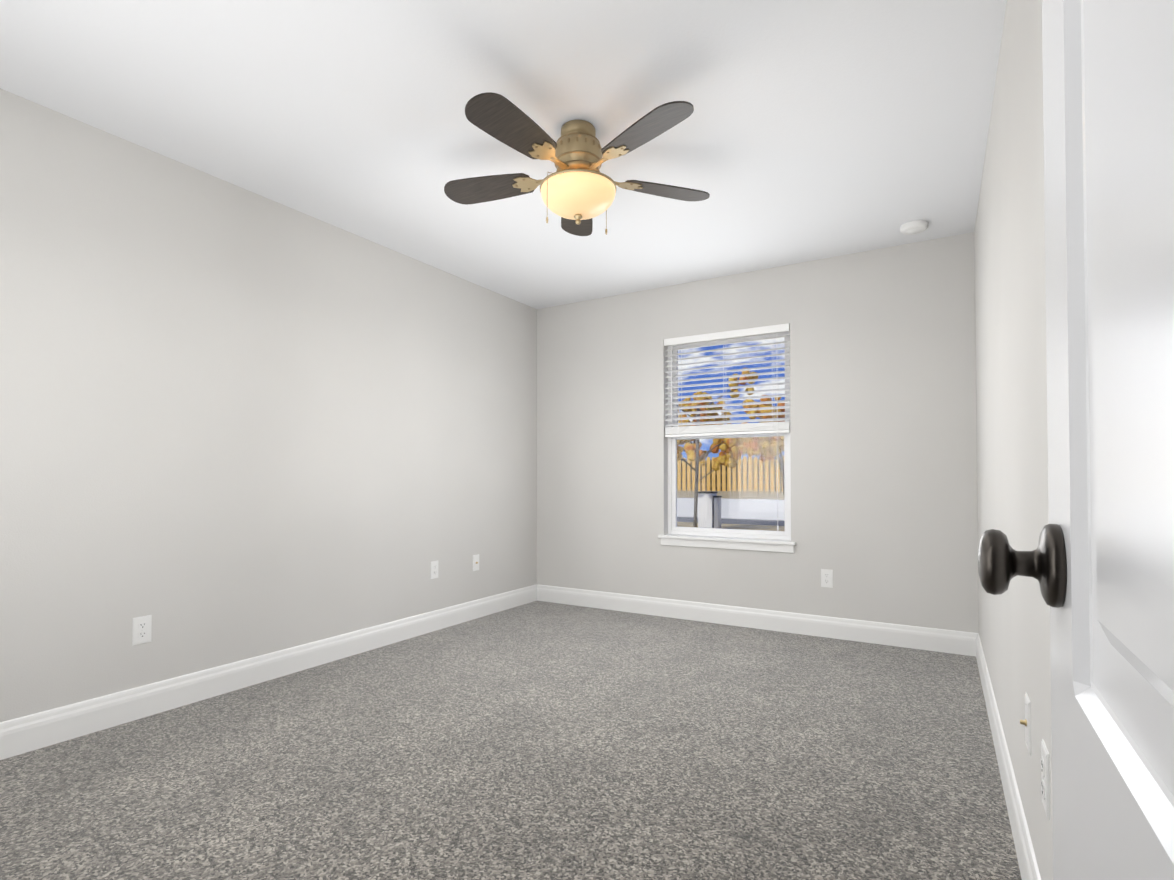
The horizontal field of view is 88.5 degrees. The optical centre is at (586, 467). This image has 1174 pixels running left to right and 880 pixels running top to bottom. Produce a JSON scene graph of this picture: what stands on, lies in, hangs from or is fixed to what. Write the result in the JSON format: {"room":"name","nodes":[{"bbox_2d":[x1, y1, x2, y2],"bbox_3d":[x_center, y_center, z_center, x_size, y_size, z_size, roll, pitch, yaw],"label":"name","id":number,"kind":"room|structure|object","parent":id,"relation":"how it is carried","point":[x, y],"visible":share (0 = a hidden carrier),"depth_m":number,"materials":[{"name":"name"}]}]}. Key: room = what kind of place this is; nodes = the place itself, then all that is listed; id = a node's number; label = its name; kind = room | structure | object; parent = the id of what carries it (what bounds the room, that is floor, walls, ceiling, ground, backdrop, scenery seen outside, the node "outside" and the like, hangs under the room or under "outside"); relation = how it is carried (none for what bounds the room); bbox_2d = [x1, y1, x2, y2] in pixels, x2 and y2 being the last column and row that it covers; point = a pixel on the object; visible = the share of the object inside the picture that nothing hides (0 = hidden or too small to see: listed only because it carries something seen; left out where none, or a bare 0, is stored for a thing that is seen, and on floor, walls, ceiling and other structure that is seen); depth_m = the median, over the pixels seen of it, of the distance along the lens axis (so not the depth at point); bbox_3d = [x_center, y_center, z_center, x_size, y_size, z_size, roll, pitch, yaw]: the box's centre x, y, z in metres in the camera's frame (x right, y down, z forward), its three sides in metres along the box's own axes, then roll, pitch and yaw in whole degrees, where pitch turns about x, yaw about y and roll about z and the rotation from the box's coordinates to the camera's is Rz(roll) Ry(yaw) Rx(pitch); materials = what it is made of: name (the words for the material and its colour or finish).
{"room":"empty bedroom","nodes":[
{"label":"empty bedroom","id":0,"kind":"room"},
{"bbox_2d":[0,88,536,721],"bbox_3d":[-1.581,-0.148,3.252,0.140,2.440,4.565,-1,-1,31],"label":"wall","id":1,"kind":"structure","parent":0,"point":[236,422],"depth_m":2.85,"materials":[{"name":"paint"}]},
{"bbox_2d":[132,615,151,645],"bbox_3d":[-1.895,0.691,2.569,0.008,0.115,0.070,-1,-1,31],"label":"electrical outlet","id":2,"kind":"object","parent":1,"relation":"attached to","point":[141,629],"visible":1,"depth_m":2.56,"materials":[{"name":"white plastic"}]},
{"bbox_2d":[0,584,536,759],"bbox_3d":[-1.515,1.005,3.193,0.015,0.132,4.285,-1,-1,31],"label":"baseboard","id":3,"kind":"structure","parent":1,"relation":"attached to","point":[28,733],"depth_m":2.82,"materials":[{"name":"white wood"}]},
{"bbox_2d":[430,561,437,578],"bbox_3d":[-1.019,0.681,4.034,0.008,0.115,0.070,-1,-1,31],"label":"electrical outlet","id":4,"kind":"object","parent":1,"relation":"attached to","point":[433,569],"visible":1,"depth_m":4.03,"materials":[{"name":"white plastic"}]},
{"bbox_2d":[473,554,478,570],"bbox_3d":[-0.802,0.689,4.387,0.018,0.115,0.070,-1,-1,31],"label":"electrical outlet","id":5,"kind":"object","parent":1,"relation":"attached to","point":[475,562],"visible":1,"depth_m":4.38,"materials":[{"name":"white plastic"}]},
{"bbox_2d":[0,0,1006,308],"bbox_3d":[-0.157,-1.432,2.422,3.460,0.100,4.565,-1,-1,31],"label":"ceiling","id":6,"kind":"structure","parent":0,"point":[808,130],"depth_m":2.32,"materials":[{"name":"white paint"}]},
{"bbox_2d":[444,92,709,235],"bbox_3d":[-0.065,-1.164,2.424,1.147,0.437,1.117,-1,-1,31],"label":"fan","id":7,"kind":"object","parent":6,"relation":"hanging from","point":[578,189],"visible":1,"depth_m":2.36,"materials":[{"name":"brown wood"}]},
{"bbox_2d":[900,220,927,234],"bbox_3d":[1.839,-1.345,3.389,0.140,0.041,0.140,-1,-1,31],"label":"smoke detector","id":8,"kind":"object","parent":6,"relation":"attached to","point":[913,227],"visible":1,"depth_m":3.35,"materials":[{"name":"white plastic"}]},
{"bbox_2d":[0,601,1021,879],"bbox_3d":[-0.157,1.082,2.379,3.460,0.050,4.565,-1,-1,31],"label":"floor","id":9,"kind":"structure","parent":0,"point":[542,741],"depth_m":2.10,"materials":[{"name":"carpet"}]},
{"bbox_2d":[537,232,978,632],"bbox_3d":[0.945,-0.130,4.320,3.100,2.440,0.140,-1,-1,31],"label":"wall","id":10,"kind":"structure","parent":0,"point":[883,448],"depth_m":3.92,"materials":[{"name":"paint"}]},
{"bbox_2d":[658,534,795,552],"bbox_3d":[0.970,0.527,4.238,0.980,0.075,0.109,-1,-1,31],"label":"window sill","id":11,"kind":"structure","parent":10,"relation":"attached to","point":[768,545],"depth_m":4.18,"materials":[{"name":"white wood"}]},
{"bbox_2d":[668,332,790,539],"bbox_3d":[1.014,-0.234,4.324,0.910,1.450,0.065,-1,-1,31],"label":"window","id":12,"kind":"structure","parent":10,"relation":"in","point":[673,528],"depth_m":4.32,"materials":[{"name":"white plastic"}]},
{"bbox_2d":[664,323,789,530],"bbox_3d":[0.971,-0.268,4.252,0.902,1.384,0.077,-1,-1,31],"label":"window blinds","id":13,"kind":"object","parent":12,"relation":"attached to","point":[772,427],"visible":0.9,"depth_m":4.24,"materials":[{"name":"white plastic"}]},
{"bbox_2d":[537,584,978,656],"bbox_3d":[0.911,1.023,4.229,3.085,0.132,0.015,-1,-1,31],"label":"baseboard","id":14,"kind":"structure","parent":10,"relation":"attached to","point":[932,639],"depth_m":4.01,"materials":[{"name":"white wood"}]},
{"bbox_2d":[821,569,832,587],"bbox_3d":[1.538,0.708,3.865,0.070,0.115,0.008,-1,-1,31],"label":"electrical outlet","id":15,"kind":"object","parent":10,"relation":"attached to","point":[826,577],"visible":1,"depth_m":3.86,"materials":[{"name":"white plastic"}]},
{"bbox_2d":[974,0,1052,879],"bbox_3d":[1.194,-0.179,1.420,0.260,2.440,4.865,-1,-1,30],"label":"wall","id":16,"kind":"structure","parent":0,"point":[1011,395],"depth_m":1.65,"materials":[{"name":"paint"}]},
{"bbox_2d":[976,634,1040,879],"bbox_3d":[1.148,0.978,1.592,0.058,0.132,4.270,-1,-1,31],"label":"baseboard","id":17,"kind":"structure","parent":16,"relation":"attached to","point":[1027,863],"depth_m":1.82,"materials":[{"name":"white wood"}]},
{"bbox_2d":[1020,692,1030,755],"bbox_3d":[1.087,0.632,1.497,0.018,0.129,0.078,-1,-1,30],"label":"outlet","id":18,"kind":"object","parent":16,"relation":"attached to","point":[1026,722],"visible":0.98,"depth_m":1.48,"materials":[{"name":"white plastic"}]},
{"bbox_2d":[1041,739,1049,819],"bbox_3d":[0.948,0.643,1.250,0.008,0.132,0.080,-1,-1,31],"label":"electrical outlet","id":19,"kind":"object","parent":16,"relation":"attached to","point":[1045,782],"visible":1,"depth_m":1.23,"materials":[{"name":"white plastic"}]},
{"bbox_2d":[978,0,1173,879],"bbox_3d":[0.211,-0.008,0.171,0.145,2.030,0.821,-1,-1,31],"label":"door","id":20,"kind":"structure","parent":16,"relation":"in","point":[1098,563],"depth_m":0.35,"materials":[{"name":"white painted wood"},{"name":"bronze"}]},
{"label":"outside","id":21,"kind":"structure","parent":0,"visible":0},
{"bbox_2d":[677,490,783,499],"bbox_3d":[22.654,2.227,67.223,110.000,0.790,101.000,-1,-1,31],"label":"ground","id":22,"kind":"structure","parent":21,"point":[728,495],"depth_m":25.33,"materials":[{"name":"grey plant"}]},
{"bbox_2d":[677,391,731,452],"bbox_3d":[6.950,-1.850,37.987,4.179,6.361,4.478,-1,-1,31],"label":"tree","id":23,"kind":"object","parent":22,"relation":"on","point":[709,414],"depth_m":37.37,"materials":[{"name":"orange plant"}]},
{"bbox_2d":[677,459,781,490],"bbox_3d":[-0.980,0.487,38.446,49.000,1.700,0.700,-1,-1,31],"label":"hedge","id":24,"kind":"object","parent":22,"relation":"on","point":[731,476],"depth_m":32.61,"materials":[{"name":"yellow wood"}]},
{"bbox_2d":[677,456,783,491],"bbox_3d":[-0.059,0.387,36.971,42.095,1.850,0.148,-1,-1,31],"label":"fence","id":25,"kind":"object","parent":22,"relation":"on","point":[728,473],"depth_m":32.14,"materials":[{"name":"brown wood"}]},
{"bbox_2d":[737,395,784,493],"bbox_3d":[8.635,-1.355,26.325,4.656,4.974,5.004,-1,-1,31],"label":"tree","id":26,"kind":"object","parent":22,"relation":"on","point":[767,454],"depth_m":25.15,"materials":[{"name":"orange plant"}]},
{"bbox_2d":[677,522,784,539],"bbox_3d":[-7.624,1.652,16.596,110.000,0.200,12.185,-1,-1,31],"label":"ground","id":27,"kind":"structure","parent":21,"point":[758,527],"depth_m":15.87,"materials":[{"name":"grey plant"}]},
{"bbox_2d":[698,491,721,527],"bbox_3d":[3.046,1.053,14.912,0.525,0.940,0.390,-1,-1,31],"label":"utility box","id":28,"kind":"object","parent":27,"relation":"on","point":[702,523],"depth_m":14.77,"materials":[{"name":"white metal"}]},
{"bbox_2d":[677,368,757,526],"bbox_3d":[2.731,-0.383,14.157,2.527,3.789,2.377,-1,-1,31],"label":"tree","id":29,"kind":"object","parent":27,"relation":"on","point":[725,442],"depth_m":14.07,"materials":[{"name":"orange plant"}]},
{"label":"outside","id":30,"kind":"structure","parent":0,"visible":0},
{"bbox_2d":[677,517,784,525],"bbox_3d":[-3.958,1.752,22.725,110.000,0.210,2.100,-1,-1,31],"label":"road","id":31,"kind":"structure","parent":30,"point":[751,521],"depth_m":17.57,"materials":[{"name":"grey asphalt"}]},
{"bbox_2d":[677,498,784,519],"bbox_3d":[-3.342,1.465,23.760,110.000,0.820,0.300,-1,-1,31],"label":"wall","id":32,"kind":"structure","parent":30,"point":[688,504],"depth_m":18.67,"materials":[{"name":"white paint"}]}
]}

